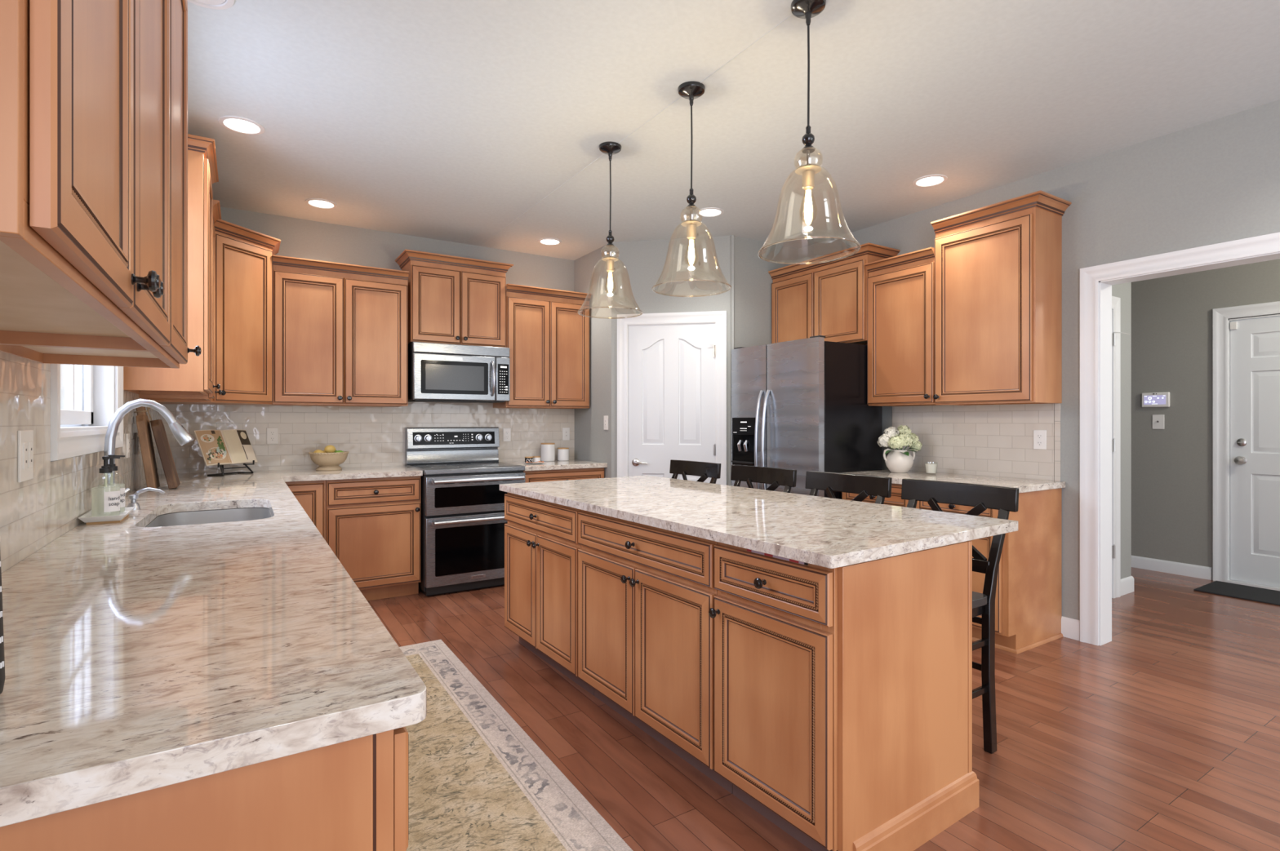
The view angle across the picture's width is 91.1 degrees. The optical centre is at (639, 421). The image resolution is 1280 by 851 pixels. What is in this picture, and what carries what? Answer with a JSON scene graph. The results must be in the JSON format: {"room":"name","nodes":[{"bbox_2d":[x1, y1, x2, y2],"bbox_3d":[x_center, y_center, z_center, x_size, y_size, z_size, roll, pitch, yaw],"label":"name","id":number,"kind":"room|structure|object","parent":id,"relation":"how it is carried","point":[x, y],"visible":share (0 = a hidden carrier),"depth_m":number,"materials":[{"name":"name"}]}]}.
{"room":"kitchen","nodes":[
{"label":"kitchen","id":0,"kind":"room"},
{"bbox_2d":[158,206,573,475],"bbox_3d":[-1.958,-0.119,5.092,3.099,2.773,0.120,0,0,-32],"label":"wall","id":1,"kind":"structure","parent":0,"point":[299,237],"depth_m":4.93,"materials":[{"name":"beige paint"}]},
{"bbox_2d":[151,219,280,405],"bbox_3d":[-2.761,-0.680,4.119,0.701,1.125,0.667,0,0,-32],"label":"upper cabinet","id":2,"kind":"object","parent":1,"relation":"attached to","point":[243,256],"visible":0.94,"depth_m":4.05,"materials":[{"name":"brown wood"}]},
{"bbox_2d":[271,254,408,407],"bbox_3d":[-2.205,-0.623,4.635,0.885,1.011,0.387,0,0,-32],"label":"upper cabinet","id":3,"kind":"object","parent":1,"relation":"attached to","point":[340,331],"visible":0.99,"depth_m":4.48,"materials":[{"name":"brown wood"}]},
{"bbox_2d":[159,401,574,474],"bbox_3d":[-1.921,0.090,5.039,3.090,0.526,0.007,0,0,-32],"label":"tile backsplash","id":4,"kind":"structure","parent":1,"relation":"attached to","point":[372,436],"depth_m":4.84,"materials":[{"name":"white tile"}]},
{"bbox_2d":[266,427,278,444],"bbox_3d":[-2.668,0.104,4.557,0.072,0.117,0.008,0,0,-32],"label":"wall outlet","id":5,"kind":"object","parent":4,"relation":"attached to","point":[272,433],"visible":1,"depth_m":4.56,"materials":[{"name":"white plastic"}]},
{"bbox_2d":[502,428,511,441],"bbox_3d":[-1.167,0.117,5.507,0.072,0.117,0.008,0,0,-32],"label":"wall outlet","id":6,"kind":"object","parent":4,"relation":"attached to","point":[506,432],"visible":1,"depth_m":5.50,"materials":[{"name":"white plastic"}]},
{"bbox_2d":[562,427,569,440],"bbox_3d":[-0.683,0.115,5.812,0.072,0.117,0.010,0,0,-32],"label":"light switch","id":7,"kind":"object","parent":4,"relation":"attached to","point":[566,431],"visible":1,"depth_m":5.81,"materials":[{"name":"white plastic"}]},
{"bbox_2d":[395,248,513,347],"bbox_3d":[-1.497,-0.949,5.083,0.851,0.683,0.387,0,0,-32],"label":"upper cabinet","id":8,"kind":"object","parent":1,"relation":"attached to","point":[452,300],"visible":0.98,"depth_m":4.93,"materials":[{"name":"brown wood"}]},
{"bbox_2d":[408,342,510,403],"bbox_3d":[-1.466,-0.380,5.054,0.761,0.444,0.440,0,0,-32],"label":"microwave","id":9,"kind":"object","parent":8,"relation":"attached to","point":[437,372],"visible":1,"depth_m":4.90,"materials":[{"name":"silver metal"}]},
{"bbox_2d":[493,284,591,408],"bbox_3d":[-0.849,-0.623,5.493,0.772,1.011,0.387,0,0,-32],"label":"upper cabinet","id":10,"kind":"object","parent":1,"relation":"attached to","point":[548,340],"visible":0.98,"depth_m":5.34,"materials":[{"name":"brown wood"}]},
{"bbox_2d":[573,244,611,478],"bbox_3d":[-0.417,-0.119,5.651,0.104,2.773,0.823,0,0,-32],"label":"wall","id":11,"kind":"structure","parent":0,"point":[593,443],"depth_m":5.49,"materials":[{"name":"beige paint"}]},
{"bbox_2d":[611,235,733,485],"bbox_3d":[0.269,-0.119,5.225,1.019,2.773,0.100,0,0,11],"label":"wall","id":12,"kind":"structure","parent":0,"point":[643,262],"depth_m":5.18,"materials":[{"name":"beige paint"}]},
{"bbox_2d":[628,323,715,483],"bbox_3d":[0.262,0.230,5.164,0.744,2.062,0.092,0,0,11],"label":"door","id":13,"kind":"structure","parent":12,"relation":"in","point":[672,367],"depth_m":5.18,"materials":[{"name":"white paint"}]},
{"bbox_2d":[617,311,727,485],"bbox_3d":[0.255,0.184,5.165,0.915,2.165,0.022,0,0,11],"label":"trim","id":14,"kind":"structure","parent":12,"relation":"attached to","point":[720,317],"depth_m":5.15,"materials":[{"name":"white paint"}]},
{"bbox_2d":[187,0,1279,260],"bbox_3d":[1.554,-1.531,3.231,7.320,0.050,7.000,0,0,-32],"label":"ceiling","id":15,"kind":"structure","parent":0,"point":[442,120],"depth_m":2.92,"materials":[{"name":"paint"}]},
{"bbox_2d":[186,0,234,9],"bbox_3d":[-1.533,-1.503,2.190,0.200,0.006,0.200,0,0,-32],"label":"recessed light","id":16,"kind":"object","parent":15,"relation":"in","point":[211,4],"visible":0.98,"depth_m":2.26,"materials":[{"name":"white paint"}]},
{"bbox_2d":[218,115,265,135],"bbox_3d":[-2.023,-1.503,3.191,0.200,0.006,0.200,0,0,-32],"label":"recessed light","id":17,"kind":"object","parent":15,"relation":"in","point":[236,124],"visible":1,"depth_m":3.18,"materials":[{"name":"white paint"}]},
{"bbox_2d":[305,198,337,208],"bbox_3d":[-2.201,-1.503,4.336,0.200,0.006,0.200,0,0,-32],"label":"recessed light","id":18,"kind":"object","parent":15,"relation":"in","point":[315,202],"visible":1,"depth_m":4.33,"materials":[{"name":"white paint"}]},
{"bbox_2d":[537,238,561,245],"bbox_3d":[-0.754,-1.503,5.251,0.200,0.006,0.200,0,0,-32],"label":"recessed light","id":19,"kind":"object","parent":15,"relation":"in","point":[549,242],"visible":1,"depth_m":5.25,"materials":[{"name":"white paint"}]},
{"bbox_2d":[577,142,643,317],"bbox_3d":[-0.163,-1.049,3.438,0.359,0.914,0.359,0,0,35],"label":"pendant light","id":20,"kind":"object","parent":15,"relation":"hanging from","point":[610,148],"visible":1,"depth_m":3.43,"materials":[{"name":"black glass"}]},
{"bbox_2d":[601,244,618,272],"bbox_3d":[-0.163,-0.892,3.438,0.092,0.138,0.092,0,0,-32],"label":"socket","id":21,"kind":"object","parent":20,"relation":"attached to","point":[610,260],"depth_m":3.42,"materials":[{"name":"beige metal"}]},
{"bbox_2d":[651,81,731,296],"bbox_3d":[0.233,-1.052,2.839,0.359,0.908,0.359,0,0,35],"label":"pendant light","id":22,"kind":"object","parent":15,"relation":"hanging from","point":[691,91],"visible":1,"depth_m":2.83,"materials":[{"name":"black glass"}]},
{"bbox_2d":[681,205,701,239],"bbox_3d":[0.233,-0.898,2.839,0.092,0.138,0.092,0,0,-32],"label":"socket","id":23,"kind":"object","parent":22,"relation":"attached to","point":[691,224],"depth_m":2.82,"materials":[{"name":"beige metal"}]},
{"bbox_2d":[696,207,724,217],"bbox_3d":[0.504,-1.503,4.515,0.200,0.006,0.200,0,0,-32],"label":"recessed light","id":24,"kind":"object","parent":15,"relation":"in","point":[710,211],"visible":1,"depth_m":4.51,"materials":[{"name":"white paint"}]},
{"bbox_2d":[758,0,861,264],"bbox_3d":[0.607,-1.058,2.263,0.359,0.896,0.359,0,0,-10],"label":"pendant light","id":25,"kind":"object","parent":15,"relation":"hanging from","point":[807,10],"visible":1,"depth_m":2.25,"materials":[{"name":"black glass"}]},
{"bbox_2d":[795,146,821,190],"bbox_3d":[0.607,-0.910,2.263,0.092,0.138,0.092,0,0,-32],"label":"socket","id":26,"kind":"object","parent":25,"relation":"attached to","point":[808,171],"depth_m":2.25,"materials":[{"name":"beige metal"}]},
{"bbox_2d":[912,174,947,187],"bbox_3d":[1.812,-1.503,3.925,0.200,0.006,0.200,0,0,-32],"label":"recessed light","id":27,"kind":"object","parent":15,"relation":"in","point":[931,180],"visible":1,"depth_m":3.92,"materials":[{"name":"white paint"}]},
{"bbox_2d":[729,235,798,485],"bbox_3d":[1.089,-0.119,5.360,0.904,2.773,0.103,0,0,-32],"label":"wall","id":28,"kind":"structure","parent":0,"point":[753,282],"depth_m":5.20,"materials":[{"name":"beige paint"}]},
{"bbox_2d":[367,567,1279,850],"bbox_3d":[1.981,1.292,2.554,7.320,0.050,8.600,0,0,-32],"label":"floor","id":29,"kind":"structure","parent":0,"point":[1163,735],"depth_m":2.51,"materials":[{"name":"brown wood"}]},
{"bbox_2d":[0,727,408,850],"bbox_3d":[-0.767,0.830,0.977,0.698,0.874,0.772,0,0,-32],"label":"base cabinet","id":30,"kind":"object","parent":29,"relation":"on","point":[353,795],"visible":0.44,"depth_m":0.73,"materials":[{"name":"brown wood"}]},
{"bbox_2d":[0,465,426,827],"bbox_3d":[-1.375,0.372,2.752,1.569,0.038,4.442,0,0,-32],"label":"countertop","id":31,"kind":"structure","parent":30,"relation":"on","point":[139,658],"depth_m":0.95,"materials":[{"name":"white stone"}]},
{"bbox_2d":[0,551,4,694],"bbox_3d":[-0.845,0.214,0.785,0.075,0.278,0.074,0,0,-32],"label":"bottle","id":32,"kind":"object","parent":31,"relation":"on","point":[2,635],"visible":1,"depth_m":0.80,"materials":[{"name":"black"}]},
{"bbox_2d":[78,506,135,524],"bbox_3d":[-1.908,0.339,2.254,0.124,0.028,0.250,0,0,-32],"label":"tray","id":33,"kind":"object","parent":31,"relation":"on","point":[94,517],"visible":0.95,"depth_m":2.19,"materials":[{"name":"white ceramic"}]},
{"bbox_2d":[94,456,119,514],"bbox_3d":[-1.878,0.229,2.208,0.084,0.216,0.080,0,0,26],"label":"soap bottle","id":34,"kind":"object","parent":33,"relation":"on","point":[111,500],"visible":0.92,"depth_m":2.20,"materials":[{"name":"clear glass"}]},
{"bbox_2d":[107,454,124,507],"bbox_3d":[-1.938,0.229,2.304,0.084,0.216,0.080,0,0,26],"label":"soap bottle","id":35,"kind":"object","parent":33,"relation":"on","point":[111,464],"visible":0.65,"depth_m":2.30,"materials":[{"name":"clear glass"}]},
{"bbox_2d":[127,487,164,510],"bbox_3d":[-2.001,0.310,2.543,0.125,0.087,0.047,0,0,-32],"label":"soap dispenser","id":36,"kind":"object","parent":31,"relation":"on","point":[134,497],"visible":0.94,"depth_m":2.52,"materials":[{"name":"grey metal"}]},
{"bbox_2d":[133,406,159,491],"bbox_3d":[-2.561,0.122,3.255,0.098,0.460,0.200,0,0,-32],"label":"cutting board","id":37,"kind":"object","parent":31,"relation":"on","point":[145,439],"visible":0.84,"depth_m":3.19,"materials":[{"name":"brown wood"}]},
{"bbox_2d":[102,398,194,508],"bbox_3d":[-1.949,0.131,2.492,0.293,0.444,0.093,0,0,-32],"label":"faucet","id":38,"kind":"object","parent":31,"relation":"on","point":[181,435],"visible":0.73,"depth_m":2.44,"materials":[{"name":"grey metal"}]},
{"bbox_2d":[150,419,180,488],"bbox_3d":[-2.518,0.170,3.330,0.114,0.363,0.200,0,0,-32],"label":"cutting board","id":39,"kind":"object","parent":31,"relation":"on","point":[157,427],"visible":1,"depth_m":3.25,"materials":[{"name":"brown wood"}]},
{"bbox_2d":[145,507,271,527],"bbox_3d":[-1.693,0.495,2.479,0.436,0.205,0.744,0,0,-32],"label":"sink","id":40,"kind":"object","parent":31,"relation":"in","point":[194,517],"visible":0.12,"depth_m":2.77,"materials":[{"name":"silver metal"}]},
{"bbox_2d":[207,460,254,476],"bbox_3d":[-2.727,0.252,4.174,0.153,0.200,0.268,0,0,16],"label":"easel","id":41,"kind":"object","parent":31,"relation":"on","point":[222,468],"visible":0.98,"depth_m":4.19,"materials":[{"name":"black metal"}]},
{"bbox_2d":[193,429,257,466],"bbox_3d":[-2.744,0.168,4.175,0.119,0.229,0.376,0,0,16],"label":"cookbook","id":42,"kind":"object","parent":41,"relation":"on","point":[230,446],"visible":1,"depth_m":4.15,"materials":[{"name":"beige paper"}]},
{"bbox_2d":[308,451,349,471],"bbox_3d":[-2.265,0.287,4.573,0.267,0.132,0.267,0,0,-32],"label":"fruit bowl","id":43,"kind":"object","parent":31,"relation":"on","point":[326,461],"visible":0.84,"depth_m":4.49,"materials":[{"name":"beige ceramic"}]},
{"bbox_2d":[284,480,325,540],"bbox_3d":[-2.391,0.830,4.384,0.300,0.874,0.604,0,0,-32],"label":"base cabinet","id":44,"kind":"object","parent":29,"relation":"on","point":[310,495],"visible":0.21,"depth_m":4.17,"materials":[{"name":"brown wood"}]},
{"bbox_2d":[325,475,421,600],"bbox_3d":[-1.992,0.830,4.616,0.618,0.874,0.638,0,0,-32],"label":"base cabinet","id":45,"kind":"object","parent":29,"relation":"on","point":[373,526],"visible":0.83,"depth_m":4.40,"materials":[{"name":"brown wood"}]},
{"bbox_2d":[405,426,525,595],"bbox_3d":[-1.371,0.657,4.939,0.765,1.220,0.740,0,0,-32],"label":"range","id":46,"kind":"object","parent":29,"relation":"on","point":[463,522],"visible":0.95,"depth_m":4.69,"materials":[{"name":"silver metal"}]},
{"bbox_2d":[406,462,524,475],"bbox_3d":[-1.381,0.364,4.955,0.765,0.041,0.612,0,0,-32],"label":"cooktop","id":47,"kind":"object","parent":46,"relation":"in","point":[428,468],"depth_m":4.81,"materials":[{"name":"grey"}]},
{"bbox_2d":[399,640,633,850],"bbox_3d":[-0.810,1.262,2.375,0.765,0.009,2.480,0,0,-32],"label":"runner rug","id":48,"kind":"object","parent":29,"relation":"on","point":[478,781],"visible":0.47,"depth_m":2.18,"materials":[{"name":"beige carpet"}]},
{"bbox_2d":[504,493,594,696],"bbox_3d":[-0.263,0.830,3.380,0.718,0.874,0.849,0,0,-35],"label":"base cabinet","id":49,"kind":"object","parent":29,"relation":"on","point":[541,546],"visible":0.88,"depth_m":3.15,"materials":[{"name":"brown wood"}]},
{"bbox_2d":[523,467,604,483],"bbox_3d":[-0.758,0.830,5.396,0.742,0.874,0.638,0,0,-32],"label":"base cabinet","id":50,"kind":"object","parent":29,"relation":"on","point":[599,473],"visible":0.16,"depth_m":5.15,"materials":[{"name":"brown wood"}]},
{"bbox_2d":[501,459,607,471],"bbox_3d":[-0.752,0.372,5.405,0.770,0.038,0.624,0,0,-32],"label":"countertop","id":51,"kind":"structure","parent":50,"relation":"on","point":[571,464],"depth_m":5.22,"materials":[{"name":"white stone"}]},
{"bbox_2d":[540,443,555,462],"bbox_3d":[-0.822,0.273,5.603,0.126,0.161,0.126,0,0,-32],"label":"canister","id":52,"kind":"object","parent":51,"relation":"on","point":[548,450],"visible":0.98,"depth_m":5.55,"materials":[{"name":"white ceramic"}]},
{"bbox_2d":[557,447,568,461],"bbox_3d":[-0.694,0.295,5.672,0.106,0.116,0.106,0,0,-32],"label":"canister","id":53,"kind":"object","parent":51,"relation":"on","point":[562,453],"visible":1,"depth_m":5.63,"materials":[{"name":"white ceramic"}]},
{"bbox_2d":[577,510,733,794],"bbox_3d":[0.242,0.830,2.647,0.718,0.874,0.922,0,0,-35],"label":"base cabinet","id":54,"kind":"object","parent":29,"relation":"on","point":[646,593],"visible":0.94,"depth_m":2.39,"materials":[{"name":"brown wood"}]},
{"bbox_2d":[499,475,1017,568],"bbox_3d":[0.276,0.370,2.880,1.022,0.034,2.287,0,0,-35],"label":"countertop","id":55,"kind":"structure","parent":54,"relation":"on","point":[830,533],"depth_m":2.30,"materials":[{"name":"beige stone"}]},
{"bbox_2d":[669,459,720,484],"bbox_3d":[0.157,0.763,3.935,0.546,1.008,0.490,0,0,-35],"label":"bar stool","id":56,"kind":"object","parent":29,"relation":"on","point":[704,470],"visible":0.25,"depth_m":4.06,"materials":[{"name":"grey wood"}]},
{"bbox_2d":[730,464,796,493],"bbox_3d":[0.500,0.763,3.437,0.546,1.008,0.490,0,0,-35],"label":"bar stool","id":57,"kind":"object","parent":29,"relation":"on","point":[776,477],"visible":0.18,"depth_m":3.56,"materials":[{"name":"grey wood"}]},
{"bbox_2d":[731,335,882,499],"bbox_3d":[1.213,0.341,4.769,0.752,1.852,0.900,0,0,-32],"label":"refrigerator","id":58,"kind":"object","parent":29,"relation":"on","point":[801,406],"visible":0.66,"depth_m":4.45,"materials":[{"name":"silver metal"}]},
{"bbox_2d":[708,541,979,850],"bbox_3d":[0.663,0.828,2.063,0.749,0.879,0.510,0,0,-35],"label":"base cabinet","id":59,"kind":"object","parent":29,"relation":"on","point":[843,695],"depth_m":1.85,"materials":[{"name":"brown wood"}]},
{"bbox_2d":[804,471,892,504],"bbox_3d":[0.823,0.763,2.967,0.546,1.008,0.490,0,0,-35],"label":"bar stool","id":60,"kind":"object","parent":29,"relation":"on","point":[865,486],"visible":0.18,"depth_m":3.09,"materials":[{"name":"grey wood"}]},
{"bbox_2d":[841,484,908,507],"bbox_3d":[1.771,0.830,4.245,0.648,0.874,0.548,0,0,-32],"label":"base cabinet","id":61,"kind":"object","parent":29,"relation":"on","point":[895,500],"visible":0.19,"depth_m":3.99,"materials":[{"name":"brown wood"}]},
{"bbox_2d":[901,479,1018,754],"bbox_3d":[1.137,0.763,2.512,0.546,1.008,0.490,0,0,-35],"label":"bar stool","id":62,"kind":"object","parent":29,"relation":"on","point":[1005,500],"visible":0.44,"depth_m":2.44,"materials":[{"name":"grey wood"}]},
{"bbox_2d":[915,488,1062,654],"bbox_3d":[2.072,0.830,3.770,0.648,0.874,0.573,0,0,-32],"label":"base cabinet","id":63,"kind":"object","parent":29,"relation":"on","point":[1028,597],"visible":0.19,"depth_m":3.53,"materials":[{"name":"brown wood"}]},
{"bbox_2d":[840,470,1065,493],"bbox_3d":[1.933,0.372,4.007,0.642,0.038,1.137,0,0,-32],"label":"countertop","id":64,"kind":"structure","parent":63,"relation":"on","point":[1024,486],"depth_m":3.83,"materials":[{"name":"white stone"}]},
{"bbox_2d":[883,448,915,473],"bbox_3d":[1.794,0.269,4.347,0.184,0.168,0.184,0,0,-40],"label":"vase","id":65,"kind":"object","parent":64,"relation":"on","point":[896,461],"visible":0.95,"depth_m":4.29,"materials":[{"name":"beige ceramic"}]},
{"bbox_2d":[877,434,893,449],"bbox_3d":[1.710,0.189,4.367,0.112,0.209,0.114,0,0,-32],"label":"flower","id":66,"kind":"object","parent":65,"relation":"in","point":[883,439],"visible":0.76,"depth_m":4.34,"materials":[{"name":"white plant"}]},
{"bbox_2d":[883,426,899,449],"bbox_3d":[1.755,0.163,4.375,0.107,0.260,0.111,0,0,-21],"label":"flower","id":67,"kind":"object","parent":65,"relation":"in","point":[891,431],"visible":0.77,"depth_m":4.34,"materials":[{"name":"white plant"}]},
{"bbox_2d":[887,435,904,449],"bbox_3d":[1.754,0.195,4.303,0.107,0.196,0.106,0,0,-32],"label":"flower","id":68,"kind":"object","parent":65,"relation":"in","point":[896,442],"visible":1,"depth_m":4.27,"materials":[{"name":"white plant"}]},
{"bbox_2d":[895,431,913,450],"bbox_3d":[1.820,0.182,4.311,0.116,0.223,0.122,0,0,-32],"label":"flower","id":69,"kind":"object","parent":65,"relation":"in","point":[906,437],"visible":0.8,"depth_m":4.28,"materials":[{"name":"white plant"}]},
{"bbox_2d":[924,462,937,473],"bbox_3d":[1.945,0.312,4.194,0.082,0.082,0.082,0,0,-32],"label":"candle","id":70,"kind":"object","parent":64,"relation":"on","point":[931,468],"visible":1,"depth_m":4.17,"materials":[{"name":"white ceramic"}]},
{"bbox_2d":[1193,581,1279,605],"bbox_3d":[4.620,1.262,4.407,0.480,0.010,1.010,0,0,-32],"label":"door mat","id":71,"kind":"object","parent":29,"relation":"on","point":[1218,588],"visible":1,"depth_m":4.63,"materials":[{"name":"black rubber"}]},
{"bbox_2d":[798,99,1279,620],"bbox_3d":[2.908,-0.119,3.198,0.140,2.773,5.497,0,0,-32],"label":"wall","id":72,"kind":"structure","parent":0,"point":[1216,181],"depth_m":3.45,"materials":[{"name":"grey paint"}]},
{"bbox_2d":[768,242,900,345],"bbox_3d":[1.497,-0.924,4.957,0.364,0.683,1.004,0,0,-32],"label":"upper cabinet","id":73,"kind":"object","parent":72,"relation":"attached to","point":[821,295],"visible":0.7,"depth_m":4.81,"materials":[{"name":"brown wood"}]},
{"bbox_2d":[864,247,945,406],"bbox_3d":[1.881,-0.618,4.351,0.364,1.011,0.515,0,0,-32],"label":"upper cabinet","id":74,"kind":"object","parent":72,"relation":"attached to","point":[900,289],"visible":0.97,"depth_m":4.26,"materials":[{"name":"brown wood"}]},
{"bbox_2d":[892,403,1060,481],"bbox_3d":[2.186,0.117,4.200,0.008,0.472,1.138,0,0,-32],"label":"tile backsplash","id":75,"kind":"structure","parent":72,"relation":"attached to","point":[981,440],"depth_m":4.09,"materials":[{"name":"white tile"}]},
{"bbox_2d":[1033,430,1046,449],"bbox_3d":[2.425,0.110,3.808,0.008,0.117,0.072,0,0,-32],"label":"wall outlet","id":76,"kind":"object","parent":75,"relation":"attached to","point":[1039,436],"visible":1,"depth_m":3.80,"materials":[{"name":"white plastic"}]},
{"bbox_2d":[930,190,1071,405],"bbox_3d":[2.195,-0.695,3.854,0.364,1.175,0.658,0,0,-32],"label":"upper cabinet","id":77,"kind":"object","parent":72,"relation":"attached to","point":[998,266],"visible":1,"depth_m":3.71,"materials":[{"name":"brown wood"}]},
{"bbox_2d":[1061,616,1079,640],"bbox_3d":[2.517,1.210,3.673,0.014,0.115,0.102,0,0,-32],"label":"baseboard","id":78,"kind":"structure","parent":72,"relation":"attached to","point":[1070,628],"depth_m":3.67,"materials":[{"name":"white paint"}]},
{"bbox_2d":[1080,232,1279,645],"bbox_3d":[2.939,0.191,2.997,0.022,2.152,1.489,0,0,-32],"label":"trim","id":79,"kind":"structure","parent":72,"relation":"attached to","point":[1090,277],"depth_m":3.56,"materials":[{"name":"white paint"}]},
{"bbox_2d":[1098,252,1279,645],"bbox_3d":[3.007,0.231,3.041,0.144,2.072,1.325,0,0,-32],"label":"trim","id":80,"kind":"structure","parent":72,"relation":"attached to","point":[1104,286],"depth_m":3.57,"materials":[{"name":"white paint"}]},
{"bbox_2d":[1111,282,1131,579],"bbox_3d":[3.061,-0.119,4.362,1.363,2.773,0.100,0,0,-32],"label":"wall","id":81,"kind":"structure","parent":0,"point":[1123,291],"depth_m":4.63,"materials":[{"name":"beige paint"}]},
{"bbox_2d":[1111,296,1120,598],"bbox_3d":[3.061,0.185,4.289,0.964,2.164,0.022,0,0,-32],"label":"trim","id":82,"kind":"structure","parent":81,"relation":"attached to","point":[1116,301],"depth_m":4.52,"materials":[{"name":"white paint"}]},
{"bbox_2d":[1111,310,1129,597],"bbox_3d":[3.098,0.231,4.317,0.865,2.065,0.074,0,0,-27],"label":"door","id":83,"kind":"structure","parent":81,"relation":"in","point":[1113,335],"depth_m":4.50,"materials":[{"name":"white paint"}]},
{"bbox_2d":[1131,258,1279,580],"bbox_3d":[5.056,-0.119,4.381,0.130,2.773,5.200,0,0,-32],"label":"wall","id":84,"kind":"structure","parent":0,"point":[1172,316],"depth_m":5.21,"materials":[{"name":"grey paint"}]},
{"bbox_2d":[1141,392,1169,407],"bbox_3d":[4.369,-0.184,5.319,0.029,0.124,0.192,0,0,-32],"label":"security keypad","id":85,"kind":"object","parent":84,"relation":"attached to","point":[1148,399],"visible":1,"depth_m":5.31,"materials":[{"name":"white plastic"}]},
{"bbox_2d":[1152,414,1164,429],"bbox_3d":[4.380,0.003,5.309,0.020,0.122,0.082,0,0,-32],"label":"light switch","id":86,"kind":"object","parent":84,"relation":"attached to","point":[1157,420],"visible":1,"depth_m":5.31,"materials":[{"name":"white plastic"}]},
{"bbox_2d":[1131,555,1211,580],"bbox_3d":[4.114,1.217,5.737,0.014,0.100,1.700,0,0,-32],"label":"baseboard","id":87,"kind":"structure","parent":84,"relation":"attached to","point":[1156,565],"depth_m":5.22,"materials":[{"name":"white paint"}]},
{"bbox_2d":[1213,301,1279,591],"bbox_3d":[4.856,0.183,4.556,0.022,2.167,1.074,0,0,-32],"label":"trim","id":88,"kind":"structure","parent":84,"relation":"attached to","point":[1221,316],"depth_m":4.96,"materials":[{"name":"white paint"}]},
{"bbox_2d":[1230,316,1279,587],"bbox_3d":[4.854,0.227,4.572,0.107,2.030,0.905,0,0,-32],"label":"door","id":89,"kind":"structure","parent":84,"relation":"in","point":[1255,344],"depth_m":4.82,"materials":[{"name":"white paint"}]},
{"bbox_3d":[-1.753,-0.120,1.737,0.140,2.773,6.010,0,0,-32],"label":"wall","id":90,"kind":"structure","parent":0,"visible":0},
{"bbox_2d":[0,351,159,573],"bbox_3d":[-2.043,0.090,2.335,0.007,0.526,4.450,0,0,-32],"label":"tile backsplash","id":91,"kind":"structure","parent":90,"relation":"attached to","point":[34,513],"depth_m":1.74,"materials":[{"name":"white tile"}]},
{"bbox_2d":[17,430,33,482],"bbox_3d":[-1.577,0.087,1.614,0.010,0.130,0.115,0,0,-32],"label":"power outlet","id":92,"kind":"object","parent":91,"relation":"attached to","point":[24,437],"visible":1,"depth_m":1.59,"materials":[{"name":"white plastic"}]},
{"bbox_2d":[125,433,129,457],"bbox_3d":[-2.482,0.117,3.045,0.010,0.117,0.072,0,0,-32],"label":"light switch","id":93,"kind":"object","parent":91,"relation":"attached to","point":[127,436],"visible":1,"depth_m":3.02,"materials":[{"name":"white plastic"}]},
{"bbox_2d":[0,0,169,351],"bbox_3d":[-0.941,-0.793,0.934,0.375,1.259,1.085,0,0,-32],"label":"upper cabinet","id":94,"kind":"object","parent":90,"relation":"attached to","point":[85,84],"visible":1,"depth_m":0.81,"materials":[{"name":"brown wood"}]},
{"bbox_2d":[50,364,123,461],"bbox_3d":[-2.044,-0.576,2.349,0.022,1.386,1.216,0,0,-32],"label":"trim","id":95,"kind":"structure","parent":90,"relation":"attached to","point":[64,445],"depth_m":2.04,"materials":[{"name":"white paint"}]},
{"bbox_2d":[60,364,114,431],"bbox_3d":[-2.109,-0.575,2.307,0.141,1.217,1.047,0,0,-32],"label":"window","id":96,"kind":"structure","parent":90,"relation":"in","point":[91,387],"depth_m":2.70,"materials":[{"name":"white glass"}]},
{"bbox_2d":[0,0,201,368],"bbox_3d":[-1.391,-0.793,1.646,0.375,1.259,0.599,0,0,-32],"label":"upper cabinet","id":97,"kind":"object","parent":90,"relation":"attached to","point":[175,353],"visible":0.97,"depth_m":1.75,"materials":[{"name":"brown wood"}]},
{"bbox_2d":[123,133,220,395],"bbox_3d":[-2.406,-0.768,3.252,0.375,1.239,0.624,0,0,-32],"label":"upper cabinet","id":98,"kind":"object","parent":90,"relation":"attached to","point":[195,377],"visible":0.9,"depth_m":3.08,"materials":[{"name":"brown wood"}]},
{"bbox_2d":[138,200,222,400],"bbox_3d":[-2.644,-0.694,3.628,0.375,1.131,0.355,0,0,-32],"label":"upper cabinet","id":99,"kind":"object","parent":90,"relation":"attached to","point":[216,206],"visible":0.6,"depth_m":3.59,"materials":[{"name":"brown wood"}]},
{"bbox_3d":[3.167,-0.120,5.375,0.100,2.773,1.500,0,0,-32],"label":"wall","id":100,"kind":"structure","parent":0,"visible":0},
{"bbox_2d":[1120,576,1133,595],"bbox_3d":[3.171,1.210,5.251,0.254,0.115,1.514,0,0,-32],"label":"baseboard","id":101,"kind":"structure","parent":100,"relation":"attached to","point":[1126,584],"depth_m":4.62,"materials":[{"name":"white paint"}]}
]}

